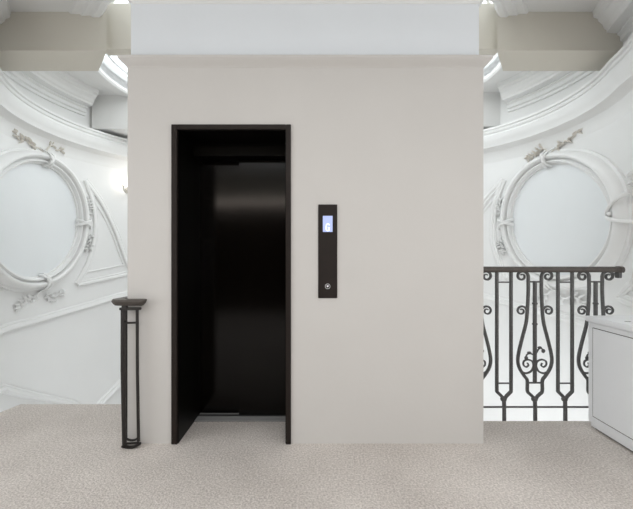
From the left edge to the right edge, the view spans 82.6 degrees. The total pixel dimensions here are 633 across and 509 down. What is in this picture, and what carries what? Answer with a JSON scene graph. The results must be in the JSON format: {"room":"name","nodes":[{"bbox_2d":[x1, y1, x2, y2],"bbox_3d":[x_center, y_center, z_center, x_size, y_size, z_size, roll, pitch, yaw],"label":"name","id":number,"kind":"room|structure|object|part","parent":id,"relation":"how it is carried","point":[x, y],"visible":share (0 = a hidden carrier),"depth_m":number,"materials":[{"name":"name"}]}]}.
{"room":"elevator landing","nodes":[
{"label":"elevator landing","id":0,"kind":"room"},
{"bbox_2d":[0,77,126,411],"bbox_3d":[-2.675,0.835,4.691,1.461,6.050,4.076,0,0,21],"label":"wall","id":1,"kind":"structure","parent":0,"point":[75,356],"depth_m":4.79,"materials":[{"name":"paint"}]},
{"bbox_2d":[0,383,79,403],"bbox_3d":[-3.211,1.695,4.109,0.191,0.747,1.461,0,0,-2],"label":"trim","id":2,"kind":"structure","parent":1,"relation":"attached to","point":[6,389],"depth_m":4.14,"materials":[{"name":"white paint"}]},
{"bbox_2d":[0,128,94,311],"bbox_3d":[-3.129,-0.392,3.994,0.342,2.041,2.046,0,0,-5],"label":"round window","id":3,"kind":"structure","parent":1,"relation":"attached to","point":[45,220],"depth_m":4.23,"materials":[{"name":"white glass"}]},
{"bbox_2d":[0,0,98,115],"bbox_3d":[-2.972,-2.034,3.789,0.589,0.308,2.255,0,0,-13],"label":"trim","id":4,"kind":"structure","parent":1,"relation":"attached to","point":[59,88],"depth_m":4.35,"materials":[{"name":"white paint"}]},
{"bbox_2d":[0,68,126,170],"bbox_3d":[-2.546,-1.478,4.640,1.338,0.435,3.703,0,0,21],"label":"trim","id":5,"kind":"structure","parent":1,"relation":"attached to","point":[79,142],"depth_m":4.36,"materials":[{"name":"white paint"}]},
{"bbox_2d":[0,291,126,334],"bbox_3d":[-2.895,0.676,4.675,0.657,0.496,2.917,0,0,18],"label":"trim","id":6,"kind":"structure","parent":1,"relation":"attached to","point":[14,325],"depth_m":4.49,"materials":[{"name":"white paint"}]},
{"bbox_2d":[75,179,126,286],"bbox_3d":[-3.005,-0.306,5.140,0.073,1.470,0.834,0,0,30],"label":"trim","id":7,"kind":"structure","parent":1,"relation":"attached to","point":[92,192],"depth_m":5.05,"materials":[{"name":"white paint"}]},
{"bbox_2d":[96,378,120,403],"bbox_3d":[-2.785,1.760,5.392,0.142,1.039,1.182,0,0,41],"label":"trim","id":8,"kind":"structure","parent":1,"relation":"attached to","point":[117,385],"depth_m":5.19,"materials":[{"name":"white paint"}]},
{"bbox_2d":[122,179,126,192],"bbox_3d":[-2.769,-1.001,5.358,0.229,0.202,0.232,0,0,0],"label":"wall sconce","id":9,"kind":"object","parent":1,"relation":"attached to","point":[123,180],"visible":0.31,"depth_m":5.26,"materials":[{"name":"white"}]},
{"bbox_2d":[104,0,491,75],"bbox_3d":[-0.227,-2.345,4.066,4.690,0.030,2.971,0,0,0],"label":"window","id":10,"kind":"structure","parent":1,"relation":"in","point":[114,61],"depth_m":4.38,"materials":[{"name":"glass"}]},
{"bbox_2d":[69,0,528,96],"bbox_3d":[-0.227,-2.315,4.066,5.090,0.350,3.371,0,0,0],"label":"trim","id":11,"kind":"structure","parent":1,"relation":"attached to","point":[94,8],"depth_m":3.24,"materials":[{"name":"white paint"}]},
{"bbox_2d":[92,95,126,137],"bbox_3d":[-2.755,-1.960,5.150,0.670,0.460,0.400,0,0,0],"label":"ceiling","id":12,"kind":"structure","parent":0,"point":[109,112],"depth_m":4.95,"materials":[{"name":"paint"}]},
{"bbox_2d":[9,0,599,94],"bbox_3d":[-0.150,-2.240,4.410,6.800,0.100,3.980,0,0,0],"label":"ceiling","id":13,"kind":"structure","parent":0,"point":[15,5],"depth_m":3.22,"materials":[{"name":"paint"}]},
{"bbox_2d":[0,12,106,70],"bbox_3d":[-2.572,-2.016,3.432,1.355,0.348,0.364,0,0,0],"label":"beam","id":14,"kind":"structure","parent":13,"relation":"attached to","point":[29,41],"depth_m":3.25,"materials":[{"name":"beige paint"}]},
{"bbox_2d":[105,3,130,55],"bbox_3d":[-1.605,-2.096,3.362,0.730,0.417,0.115,0,0,0],"label":"beam","id":15,"kind":"structure","parent":14,"relation":"attached to","point":[118,14],"depth_m":3.31,"materials":[{"name":"beige paint"}]},
{"bbox_2d":[497,12,622,70],"bbox_3d":[2.246,-2.016,3.432,1.228,0.348,0.364,0,0,0],"label":"beam","id":16,"kind":"structure","parent":13,"relation":"attached to","point":[531,41],"depth_m":3.25,"materials":[{"name":"beige paint"}]},
{"bbox_2d":[479,3,496,55],"bbox_3d":[1.395,-2.096,3.362,0.590,0.417,0.115,0,0,0],"label":"beam","id":17,"kind":"structure","parent":16,"relation":"attached to","point":[487,12],"depth_m":3.31,"materials":[{"name":"beige paint"}]},
{"bbox_2d":[127,68,482,443],"bbox_3d":[-0.073,1.300,3.350,2.373,5.120,1.900,0,0,0],"label":"wall","id":18,"kind":"structure","parent":0,"point":[396,357],"depth_m":2.40,"materials":[{"name":"paint"}]},
{"bbox_2d":[171,124,290,444],"bbox_3d":[-0.567,0.199,2.643,0.793,2.123,0.515,0,0,0],"label":"door","id":19,"kind":"structure","parent":18,"relation":"in","point":[231,183],"depth_m":2.80,"materials":[{"name":"brown metal"}]},
{"bbox_3d":[-0.564,-0.783,2.800,0.714,0.086,0.200,0,0,0],"label":"head panel","id":20,"kind":"part","parent":19,"relation":"part of","materials":[{"name":"black metal"}]},
{"bbox_2d":[318,204,336,297],"bbox_3d":[0.075,-0.021,2.394,0.127,0.623,0.012,0,0,0],"label":"panel","id":21,"kind":"object","parent":18,"relation":"attached to","point":[327,213],"visible":1,"depth_m":2.39,"materials":[{"name":"brown metal"}]},
{"bbox_2d":[483,266,624,420],"bbox_3d":[1.764,0.713,2.828,1.303,1.242,0.132,0,0,0],"label":"balustrade","id":22,"kind":"object","parent":18,"relation":"attached to","point":[618,270],"visible":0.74,"depth_m":2.79,"materials":[{"name":"metal"}]},
{"bbox_3d":[1.453,1.217,2.800,0.044,0.233,0.046,0,0,0],"label":"foot post","id":23,"kind":"part","parent":22,"relation":"part of","materials":[{"name":"metal"}]},
{"bbox_3d":[1.693,1.217,2.800,0.044,0.233,0.046,0,0,0],"label":"foot post","id":24,"kind":"part","parent":22,"relation":"part of","materials":[{"name":"metal"}]},
{"bbox_3d":[1.764,1.186,2.800,1.303,0.013,0.013,0,0,0],"label":"rail","id":25,"kind":"part","parent":22,"relation":"part of","materials":[{"name":"metal"}]},
{"bbox_3d":[1.745,0.116,2.800,1.266,0.049,0.076,0,0,0],"label":"handrail","id":26,"kind":"part","parent":22,"relation":"part of","materials":[{"name":"black metal"}]},
{"bbox_3d":[1.928,1.217,2.800,0.044,0.233,0.046,0,0,0],"label":"foot post","id":27,"kind":"part","parent":22,"relation":"part of","materials":[{"name":"metal"}]},
{"bbox_2d":[131,3,478,54],"bbox_3d":[-0.077,-1.475,3.350,2.349,0.470,1.840,0,0,0],"label":"wall","id":28,"kind":"structure","parent":0,"point":[156,29],"depth_m":2.43,"materials":[{"name":"white paint"}]},
{"bbox_2d":[117,55,492,67],"bbox_3d":[-0.073,-1.275,3.328,2.461,0.070,1.944,0,0,0],"label":"trim","id":29,"kind":"structure","parent":28,"relation":"attached to","point":[130,61],"depth_m":2.37,"materials":[{"name":"paint"}]},
{"bbox_2d":[127,0,483,6],"bbox_3d":[-0.073,-1.719,3.338,2.421,0.062,1.924,0,0,0],"label":"trim","id":30,"kind":"structure","parent":28,"relation":"attached to","point":[479,2],"depth_m":2.42,"materials":[{"name":"paint"}]},
{"bbox_2d":[0,404,632,508],"bbox_3d":[0.000,1.370,0.265,7.000,0.220,5.530,0,0,0],"label":"floor","id":31,"kind":"structure","parent":0,"point":[53,456],"depth_m":2.12,"materials":[{"name":"carpet"}]},
{"bbox_2d":[111,296,146,448],"bbox_3d":[-1.230,0.775,2.628,0.241,0.975,0.634,0,0,0],"label":"post","id":32,"kind":"object","parent":31,"relation":"on","point":[124,302],"visible":0.93,"depth_m":2.33,"materials":[{"name":"metal"}]},
{"bbox_3d":[-1.230,0.310,2.628,0.241,0.044,0.634,0,0,0],"label":"handrail","id":33,"kind":"part","parent":32,"relation":"part of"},
{"bbox_3d":[-1.212,0.344,2.345,0.132,0.036,0.034,0,0,0],"label":"plate","id":34,"kind":"part","parent":32,"relation":"part of","materials":[{"name":"metal"}]},
{"bbox_2d":[585,316,632,451],"bbox_3d":[2.469,0.854,2.175,0.994,0.813,0.943,0,0,0],"label":"base cabinet","id":35,"kind":"object","parent":31,"relation":"on","point":[610,337],"visible":1,"depth_m":2.43,"materials":[{"name":"grey wood"}]},
{"bbox_3d":[1.992,0.845,2.178,0.016,0.632,0.817,0,0,0],"label":"panel","id":36,"kind":"part","parent":35,"relation":"part of","materials":[{"name":"white wood"}]},
{"bbox_2d":[483,92,499,129],"bbox_3d":[2.200,-1.960,5.030,0.600,0.460,0.340,0,0,0],"label":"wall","id":37,"kind":"structure","parent":0,"point":[491,100],"depth_m":4.86,"materials":[{"name":"paint"}]},
{"bbox_2d":[483,71,632,420],"bbox_3d":[2.308,0.835,4.245,1.318,6.050,3.810,0,0,-23],"label":"wall","id":38,"kind":"structure","parent":0,"point":[614,141],"depth_m":4.41,"materials":[{"name":"paint"}]},
{"bbox_2d":[483,178,507,280],"bbox_3d":[2.153,-0.336,5.122,1.047,1.372,0.105,0,0,39],"label":"trim","id":39,"kind":"structure","parent":38,"relation":"attached to","point":[497,189],"depth_m":4.90,"materials":[{"name":"white paint"}]},
{"bbox_2d":[483,293,588,328],"bbox_3d":[2.448,0.646,4.429,0.512,0.445,2.487,0,0,-26],"label":"trim","id":40,"kind":"structure","parent":38,"relation":"attached to","point":[578,320],"depth_m":4.39,"materials":[{"name":"white paint"}]},
{"bbox_2d":[483,33,632,163],"bbox_3d":[2.193,-1.478,4.158,1.197,0.435,3.514,0,0,-23],"label":"trim","id":41,"kind":"structure","parent":38,"relation":"attached to","point":[607,97],"depth_m":3.82,"materials":[{"name":"white paint"}]},
{"bbox_2d":[495,128,632,305],"bbox_3d":[2.682,-0.367,3.979,0.325,1.987,1.908,0,0,-9],"label":"round window","id":42,"kind":"structure","parent":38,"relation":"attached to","point":[586,188],"depth_m":4.04,"materials":[{"name":"white glass"}]},
{"bbox_2d":[497,0,632,111],"bbox_3d":[2.584,-2.034,3.712,0.553,0.308,2.111,0,0,0],"label":"trim","id":43,"kind":"structure","parent":38,"relation":"attached to","point":[526,88],"depth_m":4.09,"materials":[{"name":"white paint"}]},
{"bbox_2d":[616,268,632,307],"bbox_3d":[2.698,0.060,3.019,0.044,0.859,0.711,0,0,18],"label":"trim","id":44,"kind":"structure","parent":38,"relation":"attached to","point":[621,295],"depth_m":3.19,"materials":[{"name":"white paint"}]}
]}

